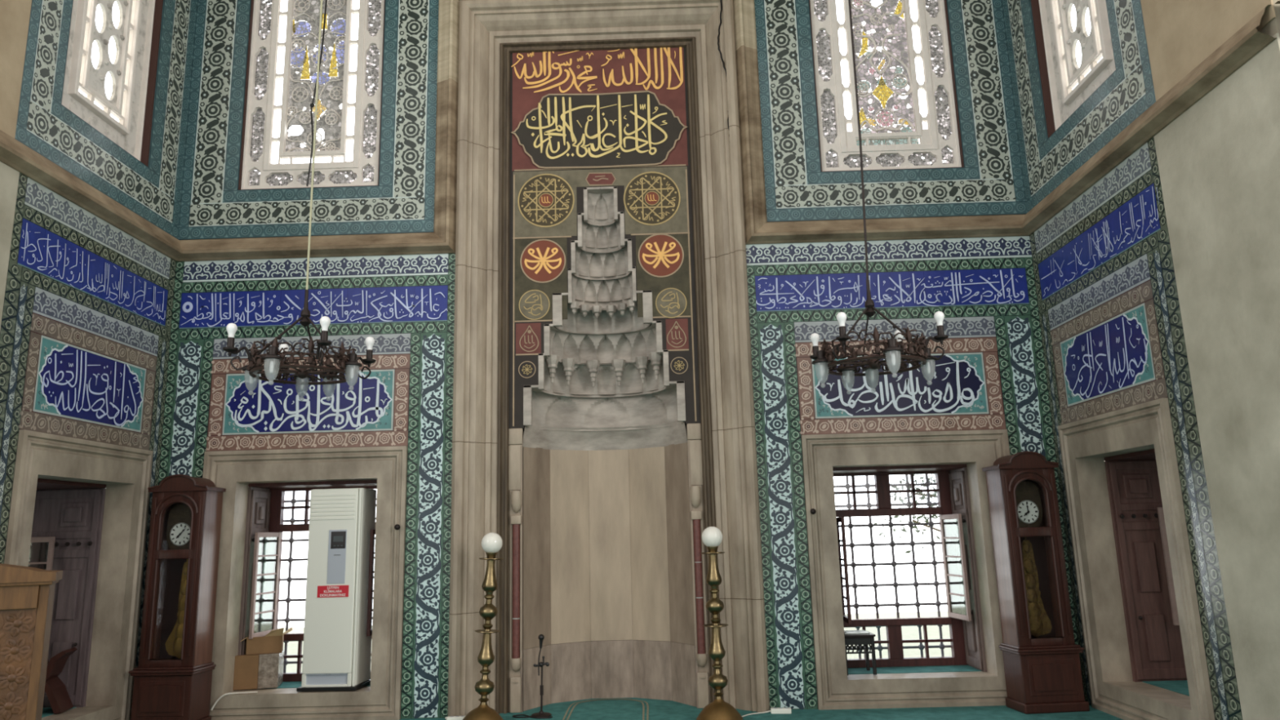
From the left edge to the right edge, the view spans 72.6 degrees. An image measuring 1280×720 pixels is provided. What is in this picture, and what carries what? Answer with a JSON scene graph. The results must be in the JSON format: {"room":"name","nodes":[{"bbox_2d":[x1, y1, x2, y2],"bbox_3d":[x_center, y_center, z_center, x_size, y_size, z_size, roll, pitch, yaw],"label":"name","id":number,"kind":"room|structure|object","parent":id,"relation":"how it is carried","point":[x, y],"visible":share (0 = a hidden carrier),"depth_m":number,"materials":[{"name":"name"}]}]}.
{"room":"mosque","nodes":[
{"label":"mosque","id":0,"kind":"room"},
{"bbox_2d":[0,0,31,330],"bbox_3d":[-6.161,-1.129,6.795,3.415,8.200,3.560,-2,-11,1],"label":"wall","id":1,"kind":"structure","parent":0,"point":[15,15],"depth_m":6.18,"materials":[{"name":"paint"}]},
{"bbox_2d":[27,478,106,719],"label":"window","id":2,"kind":"structure","parent":1,"relation":"in","point":[68,521],"depth_m":7.34,"materials":[{"name":"brown wood"}]},
{"bbox_2d":[44,647,77,713],"bbox_3d":[-4.750,2.565,6.968,0.340,0.470,0.260,1,-12,-14],"label":"book stand","id":3,"kind":"object","parent":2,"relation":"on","point":[57,694],"visible":0.52,"depth_m":6.93,"materials":[{"name":"brown wood"}]},
{"bbox_2d":[4,429,153,719],"bbox_3d":[-4.457,1.806,6.758,0.255,2.343,1.620,-2,-11,1],"label":"trim","id":4,"kind":"structure","parent":1,"relation":"attached to","point":[126,472],"depth_m":7.24,"materials":[{"name":"stone"}]},
{"bbox_2d":[32,335,146,432],"bbox_3d":[-4.414,0.226,7.056,0.018,0.569,1.355,-2,-11,1],"label":"plaque","id":5,"kind":"object","parent":1,"relation":"attached to","point":[73,382],"visible":1,"depth_m":6.96,"materials":[{"name":"tile"}]},
{"bbox_2d":[0,129,182,262],"bbox_3d":[-4.413,-1.371,6.710,0.125,0.210,3.360,-2,-11,1],"label":"trim","id":6,"kind":"structure","parent":1,"relation":"attached to","point":[14,153],"depth_m":6.87,"materials":[{"name":"stone"}]},
{"bbox_2d":[17,217,168,326],"bbox_3d":[-4.438,-0.668,7.192,0.019,0.348,1.910,-2,-11,1],"label":"frieze","id":7,"kind":"object","parent":1,"relation":"attached to","point":[42,251],"visible":1,"depth_m":7.01,"materials":[{"name":"tile"}]},
{"bbox_2d":[0,0,198,667],"bbox_3d":[-4.452,-1.043,7.234,0.016,8.115,2.176,-2,-11,1],"label":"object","id":8,"kind":"structure","parent":1,"relation":"attached to","point":[36,304],"depth_m":6.98,"materials":[{"name":"green tile"}]},
{"bbox_2d":[61,0,163,166],"bbox_3d":[-4.606,-3.223,7.599,0.184,2.780,1.190,-2,-11,1],"label":"window","id":9,"kind":"structure","parent":1,"relation":"in","point":[136,37],"depth_m":7.66,"materials":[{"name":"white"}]},
{"bbox_2d":[399,697,1123,719],"bbox_3d":[-0.359,2.059,2.299,15.200,0.123,12.480,-2,-11,1],"label":"floor","id":10,"kind":"structure","parent":0,"point":[602,708],"depth_m":7.28,"materials":[{"name":"carpet"}]},
{"bbox_2d":[0,563,62,719],"bbox_3d":[-3.922,1.886,4.915,0.970,1.435,0.380,5,-13,-28],"label":"lectern","id":11,"kind":"object","parent":10,"relation":"on","point":[27,593],"visible":1,"depth_m":5.01,"materials":[{"name":"brown wood"}]},
{"bbox_2d":[128,474,226,719],"bbox_3d":[-3.970,2.056,7.487,0.570,2.115,0.335,-2,-11,5],"label":"grandfather clock","id":12,"kind":"object","parent":10,"relation":"on","point":[173,674],"visible":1,"depth_m":7.45,"materials":[{"name":"brown wood"}]},
{"bbox_2d":[444,715,465,719],"bbox_3d":[-1.545,3.016,7.322,0.190,0.044,0.092,0,-11,-5],"label":"power strip","id":13,"kind":"object","parent":10,"relation":"on","point":[450,717],"visible":0.93,"depth_m":7.28,"materials":[{"name":"white plastic"}]},
{"bbox_2d":[462,532,503,719],"bbox_3d":[-1.308,2.237,7.278,0.380,1.559,0.380,-4,-12,13],"label":"floor lamp","id":14,"kind":"object","parent":10,"relation":"on","point":[491,542],"visible":1,"depth_m":7.24,"materials":[{"name":"gold metal"}]},
{"bbox_2d":[512,634,552,718],"bbox_3d":[-0.922,2.714,7.497,0.351,0.672,0.206,-2,-11,1],"label":"microphone stand","id":15,"kind":"object","parent":10,"relation":"on","point":[541,714],"visible":1,"depth_m":7.48,"materials":[{"name":"black metal"}]},
{"bbox_2d":[447,0,769,716],"bbox_3d":[-0.364,-0.815,8.663,2.750,8.020,1.070,-2,-11,1],"label":"mihrab","id":16,"kind":"object","parent":10,"relation":"on","point":[603,418],"visible":1,"depth_m":8.38,"materials":[{"name":"stone"}]},
{"bbox_2d":[545,355,559,382],"bbox_3d":[-0.842,0.092,8.360,0.129,0.262,0.129,-6,-12,23],"label":"pendant","id":17,"kind":"object","parent":16,"relation":"attached to","point":[551,362],"depth_m":8.33,"materials":[{"name":"stone"}]},
{"bbox_2d":[560,358,575,386],"bbox_3d":[-0.704,0.124,8.537,0.129,0.262,0.129,3,-12,-21],"label":"pendant","id":18,"kind":"object","parent":16,"relation":"attached to","point":[566,364],"depth_m":8.51,"materials":[{"name":"stone"}]},
{"bbox_2d":[568,301,578,314],"bbox_3d":[-0.639,-0.499,8.406,0.100,0.117,0.087,-2,-11,1],"label":"pendant","id":19,"kind":"object","parent":16,"relation":"attached to","point":[573,305],"depth_m":8.38,"materials":[{"name":"stone"}]},
{"bbox_2d":[579,304,589,316],"bbox_3d":[-0.544,-0.477,8.527,0.100,0.117,0.087,-2,-11,1],"label":"pendant","id":20,"kind":"object","parent":16,"relation":"attached to","point":[584,308],"depth_m":8.50,"materials":[{"name":"stone"}]},
{"bbox_2d":[586,360,599,386],"bbox_3d":[-0.464,0.139,8.644,0.129,0.262,0.129,3,-12,-21],"label":"pendant","id":21,"kind":"object","parent":16,"relation":"attached to","point":[593,366],"depth_m":8.63,"materials":[{"name":"stone"}]},
{"bbox_2d":[591,305,601,317],"bbox_3d":[-0.426,-0.470,8.577,0.100,0.117,0.087,-2,-11,1],"label":"pendant","id":22,"kind":"object","parent":16,"relation":"attached to","point":[596,309],"depth_m":8.55,"materials":[{"name":"stone"}]},
{"bbox_2d":[605,305,616,317],"bbox_3d":[-0.285,-0.474,8.575,0.100,0.117,0.087,-2,-11,1],"label":"pendant","id":23,"kind":"object","parent":16,"relation":"attached to","point":[611,309],"depth_m":8.55,"materials":[{"name":"stone"}]},
{"bbox_2d":[611,359,625,386],"bbox_3d":[-0.210,0.132,8.641,0.129,0.262,0.129,-6,-12,23],"label":"pendant","id":24,"kind":"object","parent":16,"relation":"attached to","point":[618,366],"depth_m":8.62,"materials":[{"name":"stone"}]},
{"bbox_2d":[617,302,627,315],"bbox_3d":[-0.169,-0.487,8.523,0.100,0.117,0.087,-2,-11,1],"label":"pendant","id":25,"kind":"object","parent":16,"relation":"attached to","point":[622,307],"depth_m":8.50,"materials":[{"name":"stone"}]},
{"bbox_2d":[626,299,636,312],"bbox_3d":[-0.078,-0.515,8.399,0.100,0.117,0.087,-2,-11,1],"label":"pendant","id":26,"kind":"object","parent":16,"relation":"attached to","point":[631,304],"depth_m":8.37,"materials":[{"name":"stone"}]},
{"bbox_2d":[635,355,648,383],"bbox_3d":[0.026,0.103,8.528,0.129,0.262,0.129,-6,-12,23],"label":"pendant","id":27,"kind":"object","parent":16,"relation":"attached to","point":[642,362],"depth_m":8.50,"materials":[{"name":"stone"}]},
{"bbox_2d":[648,351,662,380],"bbox_3d":[0.158,0.063,8.348,0.129,0.262,0.129,3,-12,-21],"label":"pendant","id":28,"kind":"object","parent":16,"relation":"attached to","point":[656,359],"depth_m":8.32,"materials":[{"name":"stone"}]},
{"bbox_2d":[696,526,742,719],"bbox_3d":[0.630,2.176,7.256,0.380,1.552,0.380,-2,-11,1],"label":"floor lamp","id":29,"kind":"object","parent":10,"relation":"on","point":[712,536],"visible":1,"depth_m":7.19,"materials":[{"name":"gold metal"}]},
{"bbox_2d":[741,707,791,716],"bbox_3d":[1.046,2.938,7.272,0.454,0.044,0.103,1,-12,-12],"label":"power strip","id":30,"kind":"object","parent":10,"relation":"on","point":[773,710],"visible":0.99,"depth_m":7.28,"materials":[{"name":"white plastic"}]},
{"bbox_2d":[982,451,1089,714],"bbox_3d":[3.336,1.845,7.394,0.570,2.115,0.335,0,-11,-5],"label":"grandfather clock","id":31,"kind":"object","parent":10,"relation":"on","point":[1042,671],"visible":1,"depth_m":7.35,"materials":[{"name":"brown wood"}]},
{"bbox_2d":[1140,0,1279,719],"bbox_3d":[5.358,-1.460,6.654,3.415,8.200,3.560,-2,-11,1],"label":"wall","id":32,"kind":"structure","parent":0,"point":[1219,160],"depth_m":5.37,"materials":[{"name":"paint"}]},
{"bbox_2d":[1030,0,1115,137],"bbox_3d":[3.706,-3.461,7.498,0.184,2.780,1.190,-2,-11,1],"label":"window","id":33,"kind":"structure","parent":32,"relation":"in","point":[1056,40],"depth_m":7.58,"materials":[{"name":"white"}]},
{"bbox_2d":[1038,183,1160,300],"bbox_3d":[3.674,-0.903,7.075,0.018,0.351,1.947,-2,-11,1],"label":"frieze","id":34,"kind":"object","parent":32,"relation":"attached to","point":[1137,219],"visible":1,"depth_m":6.91,"materials":[{"name":"tile"}]},
{"bbox_2d":[1059,302,1155,406],"bbox_3d":[3.699,-0.006,6.957,0.018,0.569,1.355,-2,-11,1],"label":"plaque","id":35,"kind":"object","parent":32,"relation":"attached to","point":[1114,354],"visible":1,"depth_m":6.85,"materials":[{"name":"tile"}]},
{"bbox_2d":[1001,0,1242,719],"bbox_3d":[3.668,-1.276,7.135,0.016,8.115,2.176,-2,-11,1],"label":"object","id":36,"kind":"structure","parent":32,"relation":"attached to","point":[1144,273],"depth_m":6.65,"materials":[{"name":"green tile"}]},
{"bbox_2d":[1057,397,1214,719],"bbox_3d":[3.824,1.569,6.657,0.255,2.343,1.620,-2,-11,1],"label":"trim","id":37,"kind":"structure","parent":32,"relation":"attached to","point":[1084,443],"depth_m":6.99,"materials":[{"name":"stone"}]},
{"bbox_2d":[1103,448,1190,698],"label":"door","id":38,"kind":"structure","parent":32,"relation":"in","point":[1157,658],"depth_m":7.16,"materials":[{"name":"brown wood"}]},
{"bbox_2d":[1022,4,1277,235],"bbox_3d":[3.598,-1.601,6.612,0.125,0.210,3.360,-2,-11,1],"label":"trim","id":39,"kind":"structure","parent":32,"relation":"attached to","point":[1247,42],"depth_m":6.00,"materials":[{"name":"stone"}]},
{"bbox_3d":[-0.502,-5.347,7.997,8.540,0.250,4.460,-2,-11,1],"label":"ceiling","id":40,"kind":"structure","parent":0,"visible":0},
{"bbox_2d":[222,0,376,390],"bbox_3d":[-2.413,-2.556,6.586,0.857,5.678,0.862,-2,-11,1],"label":"chandelier","id":41,"kind":"object","parent":40,"relation":"hanging from","point":[256,360],"visible":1,"depth_m":5.99,"materials":[{"name":"brown metal"}]},
{"bbox_2d":[241,359,262,383],"bbox_3d":[-2.705,0.116,6.068,0.132,0.264,0.132,-2,-11,1],"label":"lampshade","id":42,"kind":"object","parent":41,"relation":"attached to","point":[251,377],"depth_m":6.05,"materials":[{"name":"white glass"}]},
{"bbox_2d":[261,346,282,373],"bbox_3d":[-2.413,0.036,5.709,0.132,0.264,0.132,-2,-11,1],"label":"lampshade","id":43,"kind":"object","parent":41,"relation":"attached to","point":[272,356],"depth_m":5.71,"materials":[{"name":"white glass"}]},
{"bbox_2d":[294,368,310,390],"bbox_3d":[-2.467,0.168,6.362,0.132,0.264,0.132,-2,-11,1],"label":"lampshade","id":44,"kind":"object","parent":41,"relation":"attached to","point":[302,383],"depth_m":6.35,"materials":[{"name":"white glass"}]},
{"bbox_2d":[320,366,337,390],"bbox_3d":[-2.288,0.173,6.410,0.132,0.264,0.132,-2,-11,1],"label":"lampshade","id":45,"kind":"object","parent":41,"relation":"attached to","point":[327,379],"depth_m":6.37,"materials":[{"name":"white glass"}]},
{"bbox_2d":[344,352,362,379],"bbox_3d":[-1.981,0.081,5.990,0.132,0.264,0.132,-2,-11,1],"label":"lampshade","id":46,"kind":"object","parent":41,"relation":"attached to","point":[350,363],"depth_m":5.98,"materials":[{"name":"white glass"}]},
{"bbox_2d":[306,0,327,186],"bbox_3d":[-3.171,-3.307,8.687,0.166,3.341,0.044,-2,-11,1],"label":"hanging wire","id":47,"kind":"object","parent":40,"relation":"hanging from","point":[312,105],"visible":0.91,"depth_m":8.52,"materials":[{"name":"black metal"}]},
{"bbox_2d":[809,0,948,383],"bbox_3d":[1.557,-2.636,6.532,0.895,5.748,0.854,-2,-11,1],"label":"chandelier","id":48,"kind":"object","parent":40,"relation":"hanging from","point":[824,357],"visible":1,"depth_m":5.95,"materials":[{"name":"brown metal"}]},
{"bbox_2d":[812,350,831,376],"bbox_3d":[1.245,0.062,5.962,0.132,0.264,0.132,-2,-11,1],"label":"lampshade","id":49,"kind":"object","parent":48,"relation":"attached to","point":[823,356],"depth_m":5.95,"materials":[{"name":"white glass"}]},
{"bbox_2d":[839,358,856,383],"bbox_3d":[1.500,0.119,6.282,0.132,0.264,0.132,-2,-11,1],"label":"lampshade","id":50,"kind":"object","parent":48,"relation":"attached to","point":[853,370],"depth_m":6.27,"materials":[{"name":"white glass"}]},
{"bbox_2d":[862,359,880,382],"bbox_3d":[1.662,0.106,6.239,0.132,0.264,0.149,-2,-11,1],"label":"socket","id":51,"kind":"object","parent":48,"relation":"attached to","point":[873,373],"depth_m":6.23,"materials":[{"name":"white"}]},
{"bbox_2d":[882,337,902,365],"bbox_3d":[1.639,-0.014,5.637,0.132,0.264,0.132,-2,-11,1],"label":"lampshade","id":52,"kind":"object","parent":48,"relation":"attached to","point":[891,347],"depth_m":5.64,"materials":[{"name":"white glass"}]},
{"bbox_2d":[917,347,937,373],"bbox_3d":[1.973,0.044,5.966,0.132,0.264,0.132,-2,-11,1],"label":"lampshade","id":53,"kind":"object","parent":48,"relation":"attached to","point":[928,350],"depth_m":5.96,"materials":[{"name":"white glass"}]},
{"bbox_3d":[-0.372,-0.965,8.372,8.140,8.200,0.200,-2,-11,1],"label":"wall","id":54,"kind":"structure","parent":0,"visible":0},
{"bbox_2d":[202,445,407,719],"bbox_3d":[-3.009,1.971,7.769,1.845,2.343,0.321,-2,-11,1],"label":"trim","id":55,"kind":"structure","parent":54,"relation":"attached to","point":[231,470],"depth_m":7.72,"materials":[{"name":"stone"}]},
{"bbox_2d":[210,691,257,710],"bbox_3d":[-3.500,2.939,7.512,0.367,0.135,0.031,2,-12,-15],"label":"cable","id":56,"kind":"object","parent":55,"relation":"attached to","point":[221,696],"visible":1,"depth_m":7.52,"materials":[{"name":"beige plastic"}]},
{"bbox_2d":[237,480,377,689],"bbox_3d":[-2.983,2.071,8.096,1.297,1.855,0.759,-2,-11,1],"label":"window","id":57,"kind":"structure","parent":54,"relation":"in","point":[264,526],"depth_m":8.23,"materials":[{"name":"brown wood"}]},
{"bbox_2d":[237,486,271,655],"bbox_3d":[-3.588,2.100,8.127,0.070,1.800,0.410,-2,-11,1],"label":"shutter","id":58,"kind":"object","parent":57,"relation":"attached to","point":[259,498],"depth_m":8.17,"materials":[{"name":"brown wood"}]},
{"bbox_2d":[232,649,284,690],"bbox_3d":[-3.455,2.810,7.902,0.370,0.292,0.284,1,-12,-13],"label":"cardboard box","id":59,"kind":"object","parent":57,"relation":"on","point":[260,671],"visible":0.8,"depth_m":7.77,"materials":[{"name":"cardboard"}]},
{"bbox_2d":[240,626,292,654],"bbox_3d":[-3.403,2.553,7.943,0.430,0.223,0.300,2,-12,-19],"label":"cardboard box","id":60,"kind":"object","parent":59,"relation":"on","point":[272,642],"visible":0.96,"depth_m":7.86,"materials":[{"name":"brown cardboard"}]},
{"bbox_2d":[278,491,375,672],"bbox_3d":[-2.977,2.130,8.441,1.297,1.835,0.058,-2,-11,1],"label":"iron grille","id":61,"kind":"object","parent":57,"relation":"attached to","point":[291,540],"depth_m":8.44,"materials":[{"name":"metal"}]},
{"bbox_2d":[296,488,376,691],"bbox_3d":[-2.730,2.053,7.907,0.525,1.740,0.410,-2,-11,3],"label":"air conditioner","id":62,"kind":"object","parent":57,"relation":"on","point":[337,646],"visible":1,"depth_m":7.73,"materials":[{"name":"white plastic"}]},
{"bbox_2d":[222,368,395,435],"bbox_3d":[-3.055,0.387,8.035,1.573,0.569,0.018,-2,-11,1],"label":"plaque","id":63,"kind":"object","parent":54,"relation":"attached to","point":[260,406],"visible":0.98,"depth_m":8.02,"materials":[{"name":"tile"}]},
{"bbox_2d":[238,0,385,190],"bbox_3d":[-3.256,-3.077,8.839,1.375,2.913,0.194,-2,-11,1],"label":"window","id":64,"kind":"structure","parent":54,"relation":"in","point":[259,112],"depth_m":8.72,"materials":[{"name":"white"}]},
{"bbox_2d":[178,284,448,328],"bbox_3d":[-3.077,-0.500,8.212,2.540,0.348,0.021,-2,-11,1],"label":"frieze","id":65,"kind":"object","parent":54,"relation":"attached to","point":[421,303],"visible":0.99,"depth_m":8.21,"materials":[{"name":"tile"}]},
{"bbox_2d":[177,78,457,262],"bbox_3d":[-3.123,-1.850,8.432,2.690,1.760,0.125,-2,-11,1],"label":"trim","id":66,"kind":"structure","parent":54,"relation":"attached to","point":[442,240],"depth_m":8.29,"materials":[{"name":"stone"}]},
{"bbox_2d":[436,0,459,83],"bbox_3d":[-1.935,-3.860,8.813,0.210,2.270,0.125,-2,-11,1],"label":"trim","id":67,"kind":"structure","parent":54,"relation":"attached to","point":[448,10],"depth_m":8.66,"materials":[{"name":"stone"}]},
{"bbox_2d":[158,0,1084,719],"bbox_3d":[-0.371,-0.944,8.257,8.139,8.124,0.016,-2,-11,1],"label":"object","id":68,"kind":"structure","parent":54,"relation":"attached to","point":[1008,337],"depth_m":8.21,"materials":[{"name":"green tile"}]},
{"bbox_2d":[733,0,756,50],"bbox_3d":[1.030,-4.068,8.802,0.210,2.020,0.125,-2,-11,1],"label":"trim","id":69,"kind":"structure","parent":54,"relation":"attached to","point":[744,22],"depth_m":8.64,"materials":[{"name":"stone"}]},
{"bbox_2d":[735,44,1028,244],"bbox_3d":[2.321,-2.129,8.390,2.690,2.010,0.125,-2,-11,1],"label":"trim","id":70,"kind":"structure","parent":54,"relation":"attached to","point":[758,230],"depth_m":8.22,"materials":[{"name":"stone"}]},
{"bbox_2d":[808,0,964,171],"bbox_3d":[2.397,-3.240,8.770,1.375,2.913,0.194,-2,-11,1],"label":"window","id":71,"kind":"structure","parent":54,"relation":"in","point":[882,149],"depth_m":8.63,"materials":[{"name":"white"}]},
{"bbox_2d":[755,267,1029,311],"bbox_3d":[2.349,-0.655,8.146,2.533,0.348,0.021,-2,-11,1],"label":"frieze","id":72,"kind":"object","parent":54,"relation":"attached to","point":[995,286],"visible":0.99,"depth_m":8.14,"materials":[{"name":"tile"}]},
{"bbox_2d":[811,352,989,418],"bbox_3d":[2.375,0.230,7.969,1.573,0.572,0.018,-2,-11,1],"label":"plaque","id":73,"kind":"object","parent":54,"relation":"attached to","point":[955,384],"visible":0.88,"depth_m":7.95,"materials":[{"name":"tile"}]},
{"bbox_2d":[800,429,1009,710],"bbox_3d":[2.413,1.816,7.703,1.845,2.343,0.321,-2,-11,1],"label":"trim","id":74,"kind":"structure","parent":54,"relation":"attached to","point":[977,449],"depth_m":7.65,"materials":[{"name":"stone"}]},
{"bbox_2d":[832,463,986,675],"bbox_3d":[2.401,1.916,8.030,1.297,1.855,0.759,-2,-11,1],"label":"window","id":75,"kind":"structure","parent":54,"relation":"in","point":[964,620],"depth_m":8.16,"materials":[{"name":"brown wood"}]},
{"bbox_2d":[844,631,876,675],"bbox_3d":[1.935,2.622,7.796,0.300,0.340,0.300,-2,-11,1],"label":"side table","id":76,"kind":"object","parent":75,"relation":"on","point":[865,640],"visible":0.79,"depth_m":7.68,"materials":[{"name":"black wood"}]},
{"bbox_2d":[844,630,870,634],"bbox_3d":[1.931,2.449,7.830,0.220,0.012,0.220,-2,-11,1],"label":"folded cloth","id":77,"kind":"object","parent":76,"relation":"on","point":[846,632],"visible":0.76,"depth_m":7.78,"materials":[{"name":"fabric"}]},
{"bbox_2d":[834,474,951,658],"bbox_3d":[2.407,1.975,8.376,1.297,1.835,0.058,-2,-11,1],"label":"iron grille","id":78,"kind":"object","parent":75,"relation":"attached to","point":[907,484],"depth_m":8.37,"materials":[{"name":"black metal"}]},
{"bbox_2d":[948,466,986,671],"bbox_3d":[3.008,1.911,8.046,0.070,1.800,0.410,-2,-11,1],"label":"shutter","id":79,"kind":"object","parent":75,"relation":"attached to","point":[971,642],"depth_m":8.02,"materials":[{"name":"brown wood"}]},
{"label":"outside","id":80,"kind":"structure","parent":0,"visible":0},
{"bbox_2d":[277,611,951,672],"bbox_3d":[-0.119,5.074,14.859,18.000,0.100,12.700,-2,-11,1],"label":"ground","id":81,"kind":"structure","parent":80,"point":[908,633],"depth_m":16.60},
{"bbox_2d":[872,474,941,553],"bbox_3d":[4.947,3.017,13.793,2.627,3.266,1.850,-2,-11,1],"label":"tree","id":82,"kind":"object","parent":81,"relation":"on","point":[934,495],"visible":0.16,"depth_m":14.11,"materials":[{"name":"green plant"}]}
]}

